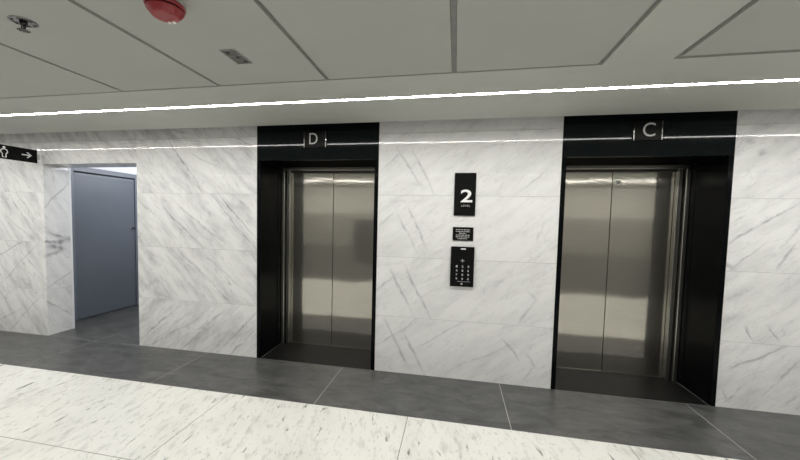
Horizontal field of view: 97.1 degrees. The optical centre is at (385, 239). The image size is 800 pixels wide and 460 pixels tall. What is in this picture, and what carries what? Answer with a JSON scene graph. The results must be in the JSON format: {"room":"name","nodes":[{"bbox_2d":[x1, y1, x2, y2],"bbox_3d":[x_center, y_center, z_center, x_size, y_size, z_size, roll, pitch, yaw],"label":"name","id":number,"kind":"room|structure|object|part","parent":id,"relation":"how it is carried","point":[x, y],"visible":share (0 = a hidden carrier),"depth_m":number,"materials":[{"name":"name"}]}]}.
{"room":"elevator lobby","nodes":[
{"label":"elevator lobby","id":0,"kind":"room"},
{"bbox_2d":[87,167,136,174],"bbox_3d":[-4.288,-0.248,6.683,0.030,2.750,3.700,2,3,11],"label":"wall","id":1,"kind":"structure","parent":0,"point":[130,170],"depth_m":5.87,"materials":[{"name":"white paint"}]},
{"bbox_2d":[71,167,138,321],"bbox_3d":[-4.465,0.038,5.662,0.094,2.285,1.140,2,3,11],"label":"door","id":2,"kind":"structure","parent":1,"relation":"in","point":[104,202],"depth_m":5.60,"materials":[{"name":"metal"}]},
{"bbox_3d":[-4.455,-0.989,5.606,0.028,0.033,0.980,2,3,11],"label":"rail","id":3,"kind":"part","parent":2,"relation":"part of","materials":[{"name":"metal"}]},
{"bbox_2d":[0,126,256,357],"bbox_3d":[-4.591,-0.190,4.562,6.432,2.860,0.020,2,3,11],"label":"wall","id":4,"kind":"structure","parent":0,"point":[197,187],"depth_m":4.15,"materials":[{"name":"stone"}]},
{"bbox_2d":[0,144,39,162],"bbox_3d":[-4.445,-1.026,4.132,0.013,0.162,0.679,2,3,11],"label":"sign","id":5,"kind":"object","parent":4,"relation":"attached to","point":[6,152],"visible":1,"depth_m":4.24,"materials":[{"name":"black plastic"}]},
{"bbox_2d":[0,0,799,133],"bbox_3d":[-1.146,-1.264,1.745,14.200,0.365,5.380,2,3,11],"label":"ceiling","id":6,"kind":"structure","parent":0,"point":[82,55],"depth_m":2.10,"materials":[{"name":"paint"}]},
{"bbox_2d":[7,15,38,32],"bbox_3d":[-1.824,-1.076,1.776,0.112,0.045,0.112,2,3,11],"label":"sprinkler","id":7,"kind":"object","parent":6,"relation":"attached to","point":[19,20],"visible":1,"depth_m":1.77,"materials":[{"name":"metal"}]},
{"bbox_2d":[143,0,185,23],"bbox_3d":[-0.986,-1.028,1.577,0.163,0.079,0.163,2,3,11],"label":"fire alarm","id":8,"kind":"object","parent":6,"relation":"attached to","point":[168,11],"visible":1,"depth_m":1.55,"materials":[{"name":"red plastic"}]},
{"bbox_2d":[219,49,252,64],"bbox_3d":[-0.895,-1.094,2.111,0.100,0.005,0.184,2,3,11],"label":"ceiling vent","id":9,"kind":"object","parent":6,"relation":"in","point":[234,55],"visible":1,"depth_m":2.10,"materials":[{"name":"metal"}]},
{"bbox_2d":[0,79,799,115],"bbox_3d":[-0.913,-1.173,2.956,14.200,0.056,0.038,2,3,11],"label":"strip light","id":10,"kind":"object","parent":6,"relation":"attached to","point":[782,80],"visible":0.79,"depth_m":2.70,"materials":[{"name":"white plastic"}]},
{"bbox_2d":[0,305,799,459],"bbox_3d":[-0.875,1.396,3.586,14.200,0.030,8.820,2,3,11],"label":"floor","id":11,"kind":"structure","parent":0,"point":[45,414],"depth_m":2.90,"materials":[{"name":"white tile"}]},
{"bbox_2d":[374,116,563,388],"bbox_3d":[0.769,-0.011,3.515,1.749,2.860,0.020,2,3,11],"label":"wall","id":12,"kind":"structure","parent":0,"point":[498,329],"depth_m":3.50,"materials":[{"name":"stone"}]},
{"bbox_2d":[450,246,474,286],"bbox_3d":[0.757,0.267,3.510,0.228,0.398,0.024,2,3,11],"label":"keypad","id":13,"kind":"object","parent":12,"relation":"attached to","point":[462,258],"visible":1,"depth_m":3.50,"materials":[{"name":"black plastic"}]},
{"bbox_2d":[453,227,473,240],"bbox_3d":[0.763,-0.058,3.498,0.199,0.134,0.010,2,3,11],"label":"plaque","id":14,"kind":"object","parent":12,"relation":"attached to","point":[459,233],"visible":1,"depth_m":3.49,"materials":[{"name":"black plastic"}]},
{"bbox_2d":[454,173,476,215],"bbox_3d":[0.777,-0.447,3.474,0.207,0.420,0.013,2,3,11],"label":"sign","id":15,"kind":"object","parent":12,"relation":"attached to","point":[465,183],"visible":1,"depth_m":3.47,"materials":[{"name":"black plastic"}]},
{"bbox_2d":[715,109,799,414],"bbox_3d":[4.579,0.116,2.771,3.270,2.860,0.020,2,3,11],"label":"wall","id":16,"kind":"structure","parent":0,"point":[759,364],"depth_m":3.03,"materials":[{"name":"stone"}]},
{"bbox_3d":[-0.718,-0.080,4.141,14.200,2.860,0.640,2,3,11],"label":"wall","id":17,"kind":"structure","parent":0,"visible":0},
{"bbox_2d":[42,164,72,335],"bbox_3d":[-4.338,0.136,4.672,0.012,2.205,0.300,2,3,11],"label":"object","id":18,"kind":"structure","parent":17,"relation":"attached to","point":[55,178],"depth_m":4.66,"materials":[{"name":"stone"}]},
{"bbox_2d":[68,168,74,328],"bbox_3d":[-4.316,0.128,4.833,0.034,2.207,0.025,2,3,11],"label":"trim","id":19,"kind":"structure","parent":17,"relation":"attached to","point":[70,201],"depth_m":4.83,"materials":[{"name":"white paint"}]},
{"bbox_2d":[45,163,136,167],"bbox_3d":[-3.626,-0.953,4.485,1.410,0.020,0.280,2,3,11],"label":"trim","id":20,"kind":"structure","parent":17,"relation":"attached to","point":[125,164],"depth_m":4.49,"materials":[{"name":"stone"}]},
{"bbox_2d":[257,122,379,369],"bbox_3d":[-0.706,-0.067,4.107,1.374,2.878,0.624,2,3,11],"label":"elevator","id":21,"kind":"object","parent":17,"relation":"attached to","point":[317,213],"visible":0.73,"depth_m":4.31,"materials":[{"name":"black metal"}]},
{"bbox_3d":[-1.366,0.220,4.252,0.042,2.218,0.624,2,3,11],"label":"panel","id":22,"kind":"part","parent":21,"relation":"part of","materials":[{"name":"black metal"}]},
{"bbox_3d":[-0.928,0.244,4.442,0.546,2.154,0.035,2,3,11],"label":"door panel","id":23,"kind":"part","parent":21,"relation":"part of","materials":[{"name":"metal"}]},
{"bbox_2d":[304,131,325,147],"bbox_3d":[-0.752,-1.064,3.736,0.252,0.171,0.019,2,3,11],"label":"letter sign","id":24,"kind":"object","parent":21,"relation":"attached to","point":[312,139],"visible":1,"depth_m":3.73,"materials":[{"name":"metal"}]},
{"bbox_3d":[-0.738,-1.170,3.755,1.374,0.638,0.034,2,3,11],"label":"header panel","id":25,"kind":"part","parent":21,"relation":"part of","materials":[{"name":"black metal"}]},
{"bbox_3d":[-0.684,-0.882,4.078,1.290,0.030,0.590,2,3,11],"label":"soffit panel","id":26,"kind":"part","parent":21,"relation":"part of","materials":[{"name":"black metal"}]},
{"bbox_3d":[-0.391,0.262,4.337,0.540,2.154,0.035,2,3,11],"label":"door panel","id":27,"kind":"part","parent":21,"relation":"part of","materials":[{"name":"metal"}]},
{"bbox_3d":[-0.059,0.263,3.997,0.042,2.218,0.624,2,3,11],"label":"panel","id":28,"kind":"part","parent":21,"relation":"part of","materials":[{"name":"metal"}]},
{"bbox_2d":[550,111,737,405],"bbox_3d":[2.358,0.035,3.509,1.375,2.878,0.624,2,3,11],"label":"elevator","id":29,"kind":"object","parent":17,"relation":"attached to","point":[643,229],"visible":0.69,"depth_m":3.63,"materials":[{"name":"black metal"}]},
{"bbox_3d":[1.698,0.322,3.654,0.042,2.218,0.624,2,3,11],"label":"panel","id":30,"kind":"part","parent":29,"relation":"part of","materials":[{"name":"metal"}]},
{"bbox_3d":[2.119,0.346,3.847,0.512,2.154,0.035,2,3,11],"label":"door panel","id":31,"kind":"part","parent":29,"relation":"part of","materials":[{"name":"metal"}]},
{"bbox_3d":[2.657,0.363,3.742,0.574,2.154,0.035,2,3,11],"label":"door panel","id":32,"kind":"part","parent":29,"relation":"part of","materials":[{"name":"metal"}]},
{"bbox_3d":[2.380,-0.780,3.479,1.291,0.030,0.590,2,3,11],"label":"soffit panel","id":33,"kind":"part","parent":29,"relation":"part of","materials":[{"name":"black metal"}]},
{"bbox_2d":[633,120,663,140],"bbox_3d":[2.326,-0.971,3.134,0.234,0.173,0.019,2,3,11],"label":"letter sign","id":34,"kind":"object","parent":29,"relation":"attached to","point":[648,130],"visible":1,"depth_m":3.13,"materials":[{"name":"metal"}]},
{"bbox_3d":[2.217,-0.974,3.153,0.012,0.173,0.012,2,3,11],"label":"trim","id":35,"kind":"part","parent":34,"relation":"part of","materials":[{"name":"metal"}]},
{"bbox_3d":[2.435,-0.967,3.111,0.012,0.173,0.012,2,3,11],"label":"trim","id":36,"kind":"part","parent":34,"relation":"part of","materials":[{"name":"metal"}]},
{"bbox_3d":[2.326,-1.067,3.156,1.375,0.638,0.034,2,3,11],"label":"header panel","id":37,"kind":"part","parent":29,"relation":"part of","materials":[{"name":"black metal"}]},
{"bbox_3d":[3.005,0.365,3.398,0.042,2.218,0.624,2,3,11],"label":"panel","id":38,"kind":"part","parent":29,"relation":"part of","materials":[{"name":"black metal"}]}
]}

